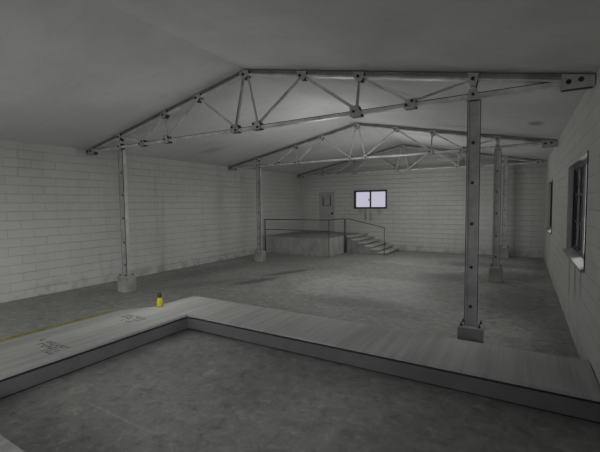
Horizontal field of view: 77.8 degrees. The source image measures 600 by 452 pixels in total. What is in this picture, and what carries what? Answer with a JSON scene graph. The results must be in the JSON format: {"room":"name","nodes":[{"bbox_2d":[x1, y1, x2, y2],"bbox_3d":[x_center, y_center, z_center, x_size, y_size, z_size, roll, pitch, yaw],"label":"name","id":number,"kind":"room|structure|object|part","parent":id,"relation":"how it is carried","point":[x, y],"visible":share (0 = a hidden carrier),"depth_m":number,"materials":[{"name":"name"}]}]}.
{"room":"empty warehouse","nodes":[
{"label":"empty warehouse","id":0,"kind":"room"},
{"bbox_2d":[0,139,301,302],"bbox_3d":[-5.279,-0.245,10.480,0.220,3.588,20.530,1,4,31],"label":"wall","id":1,"kind":"structure","parent":0,"point":[60,224],"depth_m":10.37,"materials":[{"name":"white brick"}]},
{"bbox_2d":[0,0,599,174],"bbox_3d":[-0.708,-2.515,7.586,10.940,1.272,20.970,1,4,31],"label":"ceiling","id":2,"kind":"structure","parent":0,"point":[79,74],"depth_m":5.78,"materials":[{"name":"white paint"}]},
{"bbox_2d":[86,70,594,155],"bbox_3d":[-1.054,-2.330,7.017,10.480,1.183,0.152,1,4,31],"label":"roof truss","id":3,"kind":"object","parent":2,"relation":"attached to","point":[538,81],"visible":1,"depth_m":5.86,"materials":[{"name":"metal"}]},
{"bbox_3d":[-5.430,-1.937,9.615,0.320,0.188,0.012,1,4,31],"label":"gusset plate","id":4,"kind":"part","parent":3,"relation":"part of","materials":[{"name":"metal"}]},
{"bbox_3d":[-2.984,-2.431,8.112,0.170,0.170,0.012,1,4,31],"label":"gusset plate","id":5,"kind":"part","parent":3,"relation":"part of","materials":[{"name":"metal"}]},
{"bbox_3d":[-2.942,-1.902,8.121,0.185,0.180,0.012,1,4,31],"label":"gusset plate","id":6,"kind":"part","parent":3,"relation":"part of","materials":[{"name":"metal"}]},
{"bbox_3d":[-2.103,-2.613,7.571,0.170,0.170,0.012,1,4,31],"label":"gusset plate","id":7,"kind":"part","parent":3,"relation":"part of","materials":[{"name":"metal"}]},
{"bbox_3d":[-1.255,-1.863,7.109,0.200,0.155,0.012,1,4,31],"label":"gusset plate","id":8,"kind":"part","parent":3,"relation":"part of","materials":[{"name":"metal"}]},
{"bbox_3d":[-1.042,-2.825,6.919,0.220,0.160,0.012,1,4,31],"label":"gusset plate","id":9,"kind":"part","parent":3,"relation":"part of","materials":[{"name":"metal"}]},
{"bbox_3d":[-0.809,-1.853,6.841,0.200,0.155,0.012,1,4,31],"label":"gusset plate","id":10,"kind":"part","parent":3,"relation":"part of","materials":[{"name":"metal"}]},
{"bbox_3d":[0.024,-2.558,6.296,0.170,0.168,0.012,1,4,31],"label":"gusset plate","id":11,"kind":"part","parent":3,"relation":"part of","materials":[{"name":"metal"}]},
{"bbox_3d":[0.865,-1.810,5.838,0.185,0.180,0.012,1,4,31],"label":"gusset plate","id":12,"kind":"part","parent":3,"relation":"part of","materials":[{"name":"metal"}]},
{"bbox_3d":[0.909,-2.329,5.778,0.170,0.168,0.012,1,4,31],"label":"gusset plate","id":13,"kind":"part","parent":3,"relation":"part of","materials":[{"name":"metal"}]},
{"bbox_3d":[1.592,-1.782,5.402,0.170,0.140,0.012,1,4,31],"label":"gusset plate","id":14,"kind":"part","parent":3,"relation":"part of","materials":[{"name":"metal"}]},
{"bbox_3d":[2.312,-1.759,4.971,0.160,0.150,0.012,1,4,31],"label":"gusset plate","id":15,"kind":"part","parent":3,"relation":"part of","materials":[{"name":"metal"}]},
{"bbox_3d":[2.310,-1.958,4.959,0.140,0.191,0.012,1,4,31],"label":"gusset plate","id":16,"kind":"part","parent":3,"relation":"part of","materials":[{"name":"metal"}]},
{"bbox_3d":[3.343,-1.732,4.493,0.320,0.190,0.012,1,4,31],"label":"gusset plate","id":17,"kind":"part","parent":3,"relation":"part of","materials":[{"name":"metal"}]},
{"bbox_3d":[3.312,-1.728,4.442,0.298,0.176,0.107,1,4,31],"label":"packing plate","id":18,"kind":"part","parent":3,"relation":"part of","materials":[{"name":"metal"}]},
{"bbox_3d":[3.281,-1.726,4.390,0.320,0.190,0.012,1,4,31],"label":"gusset plate","id":19,"kind":"part","parent":3,"relation":"part of","materials":[{"name":"metal"}]},
{"bbox_2d":[228,123,557,170],"bbox_3d":[1.750,-2.629,11.680,10.480,1.183,0.152,1,4,31],"label":"roof truss","id":20,"kind":"object","parent":2,"relation":"attached to","point":[545,143],"visible":0.99,"depth_m":11.12,"materials":[{"name":"metal"}]},
{"bbox_3d":[3.669,-2.109,10.501,0.185,0.180,0.012,1,4,31],"label":"gusset plate","id":21,"kind":"part","parent":20,"relation":"part of","materials":[{"name":"metal"}]},
{"bbox_3d":[4.396,-2.081,10.066,0.170,0.140,0.012,1,4,31],"label":"gusset plate","id":22,"kind":"part","parent":20,"relation":"part of","materials":[{"name":"metal"}]},
{"bbox_3d":[5.116,-2.059,9.635,0.160,0.150,0.012,1,4,31],"label":"gusset plate","id":23,"kind":"part","parent":20,"relation":"part of","materials":[{"name":"metal"}]},
{"bbox_3d":[6.085,-2.025,9.054,0.320,0.190,0.012,1,4,31],"label":"gusset plate","id":24,"kind":"part","parent":20,"relation":"part of","materials":[{"name":"metal"}]},
{"bbox_2d":[0,250,599,451],"bbox_3d":[-0.663,1.757,7.833,10.940,0.200,20.970,1,4,31],"label":"floor","id":25,"kind":"structure","parent":0,"point":[187,390],"depth_m":4.48,"materials":[{"name":"concrete"}]},
{"bbox_2d":[0,306,155,350],"bbox_3d":[-4.261,1.698,5.405,1.406,0.273,4.080,1,4,31],"label":"ramp","id":26,"kind":"object","parent":25,"relation":"on","point":[24,338],"visible":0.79,"depth_m":6.07,"materials":[{"name":"concrete"}]},
{"bbox_2d":[117,275,136,292],"bbox_3d":[-4.288,1.422,9.214,0.310,0.385,0.310,1,4,31],"label":"concrete footing","id":27,"kind":"object","parent":25,"relation":"on","point":[125,284],"visible":0.86,"depth_m":9.10,"materials":[{"name":"grey concrete"}]},
{"bbox_2d":[118,149,133,276],"bbox_3d":[-4.306,-0.307,9.114,0.270,3.080,0.250,1,4,31],"label":"steel column","id":28,"kind":"structure","parent":27,"relation":"on","point":[121,153],"depth_m":9.09,"materials":[{"name":"grey metal"}]},
{"bbox_2d":[254,251,265,261],"bbox_3d":[-1.484,1.123,13.877,0.310,0.385,0.310,1,4,31],"label":"concrete footing","id":29,"kind":"object","parent":25,"relation":"on","point":[259,256],"visible":0.91,"depth_m":13.76,"materials":[{"name":"grey concrete"}]},
{"bbox_2d":[255,168,264,251],"bbox_3d":[-1.502,-0.607,13.777,0.270,3.080,0.250,1,4,31],"label":"steel column","id":30,"kind":"structure","parent":29,"relation":"on","point":[258,170],"depth_m":13.76,"materials":[{"name":"grey metal"}]},
{"bbox_2d":[0,296,599,451],"bbox_3d":[-0.708,1.754,3.764,6.368,0.278,5.020,1,4,31],"label":"walkway","id":31,"kind":"object","parent":25,"relation":"on","point":[566,386],"visible":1,"depth_m":4.71,"materials":[{"name":"wood"}]},
{"bbox_3d":[-3.069,1.725,5.181,0.820,0.173,3.160,1,4,31],"label":"fascia panel","id":32,"kind":"part","parent":31,"relation":"part of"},
{"bbox_2d":[157,292,162,306],"bbox_3d":[-2.550,1.334,6.761,0.104,0.255,0.104,1,4,31],"label":"bottle","id":33,"kind":"object","parent":31,"relation":"on","point":[159,295],"visible":1,"depth_m":6.72,"materials":[{"name":"plastic"}]},
{"bbox_3d":[-0.682,1.776,3.749,6.308,0.235,4.900,1,4,31],"label":"support frame","id":34,"kind":"part","parent":31,"relation":"part of","materials":[{"name":"metal"}]},
{"bbox_3d":[0.348,1.671,5.502,6.348,0.173,0.910,1,4,31],"label":"fascia panel","id":35,"kind":"part","parent":31,"relation":"part of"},
{"bbox_2d":[263,231,358,256],"bbox_3d":[0.624,0.746,16.980,3.240,0.735,3.420,1,4,31],"label":"concrete landing","id":36,"kind":"object","parent":25,"relation":"on","point":[305,243],"visible":0.74,"depth_m":15.59,"materials":[{"name":"grey concrete"}]},
{"bbox_2d":[264,218,344,252],"bbox_3d":[0.188,0.416,16.045,3.141,1.471,1.511,1,4,31],"label":"guard rail","id":37,"kind":"object","parent":36,"relation":"on","point":[343,218],"visible":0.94,"depth_m":15.83,"materials":[{"name":"metal"}]},
{"bbox_3d":[-1.518,0.432,16.214,0.042,1.455,0.042,1,4,31],"label":"post","id":38,"kind":"part","parent":37,"relation":"part of","materials":[{"name":"metal"}]},
{"bbox_3d":[-0.192,0.172,15.400,3.100,0.028,0.028,1,4,31],"label":"rail","id":39,"kind":"part","parent":37,"relation":"part of","materials":[{"name":"metal"}]},
{"bbox_3d":[0.184,-0.302,15.993,3.116,0.032,1.486,1,4,31],"label":"rail","id":40,"kind":"part","parent":37,"relation":"part of","materials":[{"name":"metal"}]},
{"bbox_3d":[1.896,0.416,15.878,0.039,1.455,0.039,1,4,31],"label":"post","id":41,"kind":"part","parent":37,"relation":"part of","materials":[{"name":"metal"}]},
{"bbox_2d":[347,233,399,254],"bbox_3d":[3.232,0.758,16.301,1.750,0.735,1.900,1,4,31],"label":"concrete steps","id":42,"kind":"structure","parent":25,"relation":"on","point":[360,243],"depth_m":15.83,"materials":[{"name":"grey concrete"}]},
{"bbox_2d":[345,219,384,254],"bbox_3d":[2.681,0.429,15.466,1.718,1.459,0.028,1,4,31],"label":"stair handrail","id":43,"kind":"object","parent":42,"relation":"attached to","point":[345,219],"visible":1,"depth_m":15.45,"materials":[{"name":"metal"}]},
{"bbox_3d":[1.956,0.419,15.901,0.028,1.445,0.028,1,4,31],"label":"post","id":44,"kind":"part","parent":43,"relation":"part of","materials":[{"name":"metal"}]},
{"bbox_2d":[457,324,483,342],"bbox_3d":[2.391,1.584,5.208,0.310,0.385,0.310,1,4,31],"label":"concrete footing","id":45,"kind":"object","parent":25,"relation":"on","point":[468,334],"visible":0.46,"depth_m":5.07,"materials":[{"name":"grey concrete"}]},
{"bbox_2d":[459,100,482,329],"bbox_3d":[2.373,-0.145,5.108,0.270,3.080,0.250,1,4,31],"label":"steel column","id":46,"kind":"structure","parent":45,"relation":"on","point":[469,320],"depth_m":5.08,"materials":[{"name":"grey metal"}]},
{"bbox_3d":[2.389,1.385,5.197,0.270,0.014,0.250,1,4,31],"label":"plate","id":47,"kind":"part","parent":46,"relation":"part of","materials":[{"name":"metal"}]},
{"bbox_2d":[489,267,502,282],"bbox_3d":[5.195,1.285,9.872,0.310,0.385,0.310,1,4,31],"label":"concrete footing","id":48,"kind":"object","parent":25,"relation":"on","point":[495,274],"visible":0.94,"depth_m":9.74,"materials":[{"name":"grey concrete"}]},
{"bbox_2d":[490,149,501,267],"bbox_3d":[5.177,-0.444,9.772,0.270,3.080,0.250,1,4,31],"label":"steel column","id":49,"kind":"structure","parent":48,"relation":"on","point":[497,153],"depth_m":9.75,"materials":[{"name":"grey metal"}]},
{"bbox_2d":[500,247,508,257],"bbox_3d":[7.809,1.006,14.219,0.310,0.385,0.310,1,4,31],"label":"concrete footing","id":50,"kind":"object","parent":25,"relation":"on","point":[504,252],"visible":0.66,"depth_m":14.08,"materials":[{"name":"grey concrete"}]},
{"bbox_2d":[501,166,508,247],"bbox_3d":[7.791,-0.723,14.119,0.270,3.080,0.250,1,4,31],"label":"steel column","id":51,"kind":"structure","parent":50,"relation":"on","point":[505,168],"depth_m":14.10,"materials":[{"name":"grey metal"}]},
{"bbox_2d":[297,144,546,177],"bbox_3d":[4.364,-2.908,16.027,10.480,1.183,0.152,1,4,31],"label":"roof truss","id":52,"kind":"object","parent":51,"relation":"on","point":[529,161],"visible":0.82,"depth_m":15.82,"materials":[{"name":"metal"}]},
{"bbox_3d":[8.699,-2.304,13.401,0.320,0.190,0.012,1,4,31],"label":"gusset plate","id":53,"kind":"part","parent":52,"relation":"part of","materials":[{"name":"metal"}]},
{"bbox_2d":[302,147,545,257],"bbox_3d":[4.649,-1.226,16.571,10.940,4.636,0.220,1,4,31],"label":"wall","id":54,"kind":"structure","parent":0,"point":[425,211],"depth_m":15.91,"materials":[{"name":"white brick"}]},
{"bbox_2d":[320,192,334,231],"bbox_3d":[1.325,-0.681,18.451,0.830,2.000,0.183,1,4,31],"label":"door","id":55,"kind":"structure","parent":54,"relation":"in","point":[326,198],"depth_m":18.47,"materials":[{"name":"paint"}]},
{"bbox_3d":[1.333,-1.240,18.451,0.360,0.405,0.014,1,4,31],"label":"hatch panel","id":56,"kind":"part","parent":55,"relation":"part of","materials":[{"name":"paint"}]},
{"bbox_2d":[354,190,386,208],"bbox_3d":[3.281,-1.237,17.323,1.600,0.860,0.140,1,4,31],"label":"window","id":57,"kind":"structure","parent":54,"relation":"in","point":[370,191],"depth_m":17.32,"materials":[{"name":"paint"}]},
{"bbox_3d":[2.983,-1.246,17.531,0.785,0.770,0.030,1,4,31],"label":"sash","id":58,"kind":"part","parent":57,"relation":"part of","materials":[{"name":"glass"}]},
{"bbox_3d":[3.584,-1.229,17.124,0.785,0.770,0.030,1,4,31],"label":"sash","id":59,"kind":"part","parent":57,"relation":"part of","materials":[{"name":"glass"}]},
{"bbox_2d":[544,67,599,386],"bbox_3d":[3.913,-0.022,4.968,0.220,3.588,20.530,1,4,31],"label":"wall","id":60,"kind":"structure","parent":0,"point":[578,294],"depth_m":5.42,"materials":[{"name":"white brick"}]},
{"bbox_2d":[545,179,552,233],"bbox_3d":[7.742,-0.607,11.465,0.180,1.555,2.505,1,4,31],"label":"window","id":61,"kind":"structure","parent":60,"relation":"in","point":[548,229],"depth_m":12.19,"materials":[{"name":"paint"}]},
{"bbox_3d":[7.729,0.127,11.523,0.130,0.084,2.500,1,4,31],"label":"sill","id":62,"kind":"part","parent":61,"relation":"part of","materials":[{"name":"concrete"}]},
{"bbox_3d":[7.086,-0.552,10.414,0.062,1.530,0.025,1,4,31],"label":"edge trim","id":63,"kind":"part","parent":61,"relation":"part of","materials":[{"name":"paint"}]},
{"bbox_2d":[562,151,588,272],"bbox_3d":[4.320,-0.242,5.775,0.180,1.555,2.505,1,4,31],"label":"window","id":64,"kind":"structure","parent":60,"relation":"in","point":[580,182],"depth_m":5.92,"materials":[{"name":"paint"}]},
{"bbox_3d":[4.308,0.492,5.832,0.130,0.084,2.500,1,4,31],"label":"sill","id":65,"kind":"part","parent":64,"relation":"part of","materials":[{"name":"concrete"}]},
{"bbox_3d":[4.737,-0.295,6.318,0.022,1.380,0.980,1,4,31],"label":"sash","id":66,"kind":"part","parent":64,"relation":"part of","materials":[{"name":"paint"}]},
{"bbox_3d":[4.737,-0.295,6.318,0.005,1.310,0.910,1,4,31],"label":"pane","id":67,"kind":"part","parent":64,"relation":"part of","materials":[{"name":"grey glass"}]},
{"bbox_3d":[4.380,-0.260,5.775,0.005,1.310,0.410,1,4,31],"label":"pane","id":68,"kind":"part","parent":64,"relation":"part of","materials":[{"name":"grey glass"}]},
{"bbox_3d":[4.380,-0.260,5.775,0.022,1.380,0.480,1,4,31],"label":"sash","id":69,"kind":"part","parent":64,"relation":"part of","materials":[{"name":"paint"}]},
{"bbox_3d":[3.664,-0.186,4.723,0.062,1.530,0.025,1,4,31],"label":"edge trim","id":70,"kind":"part","parent":64,"relation":"part of","materials":[{"name":"paint"}]}
]}

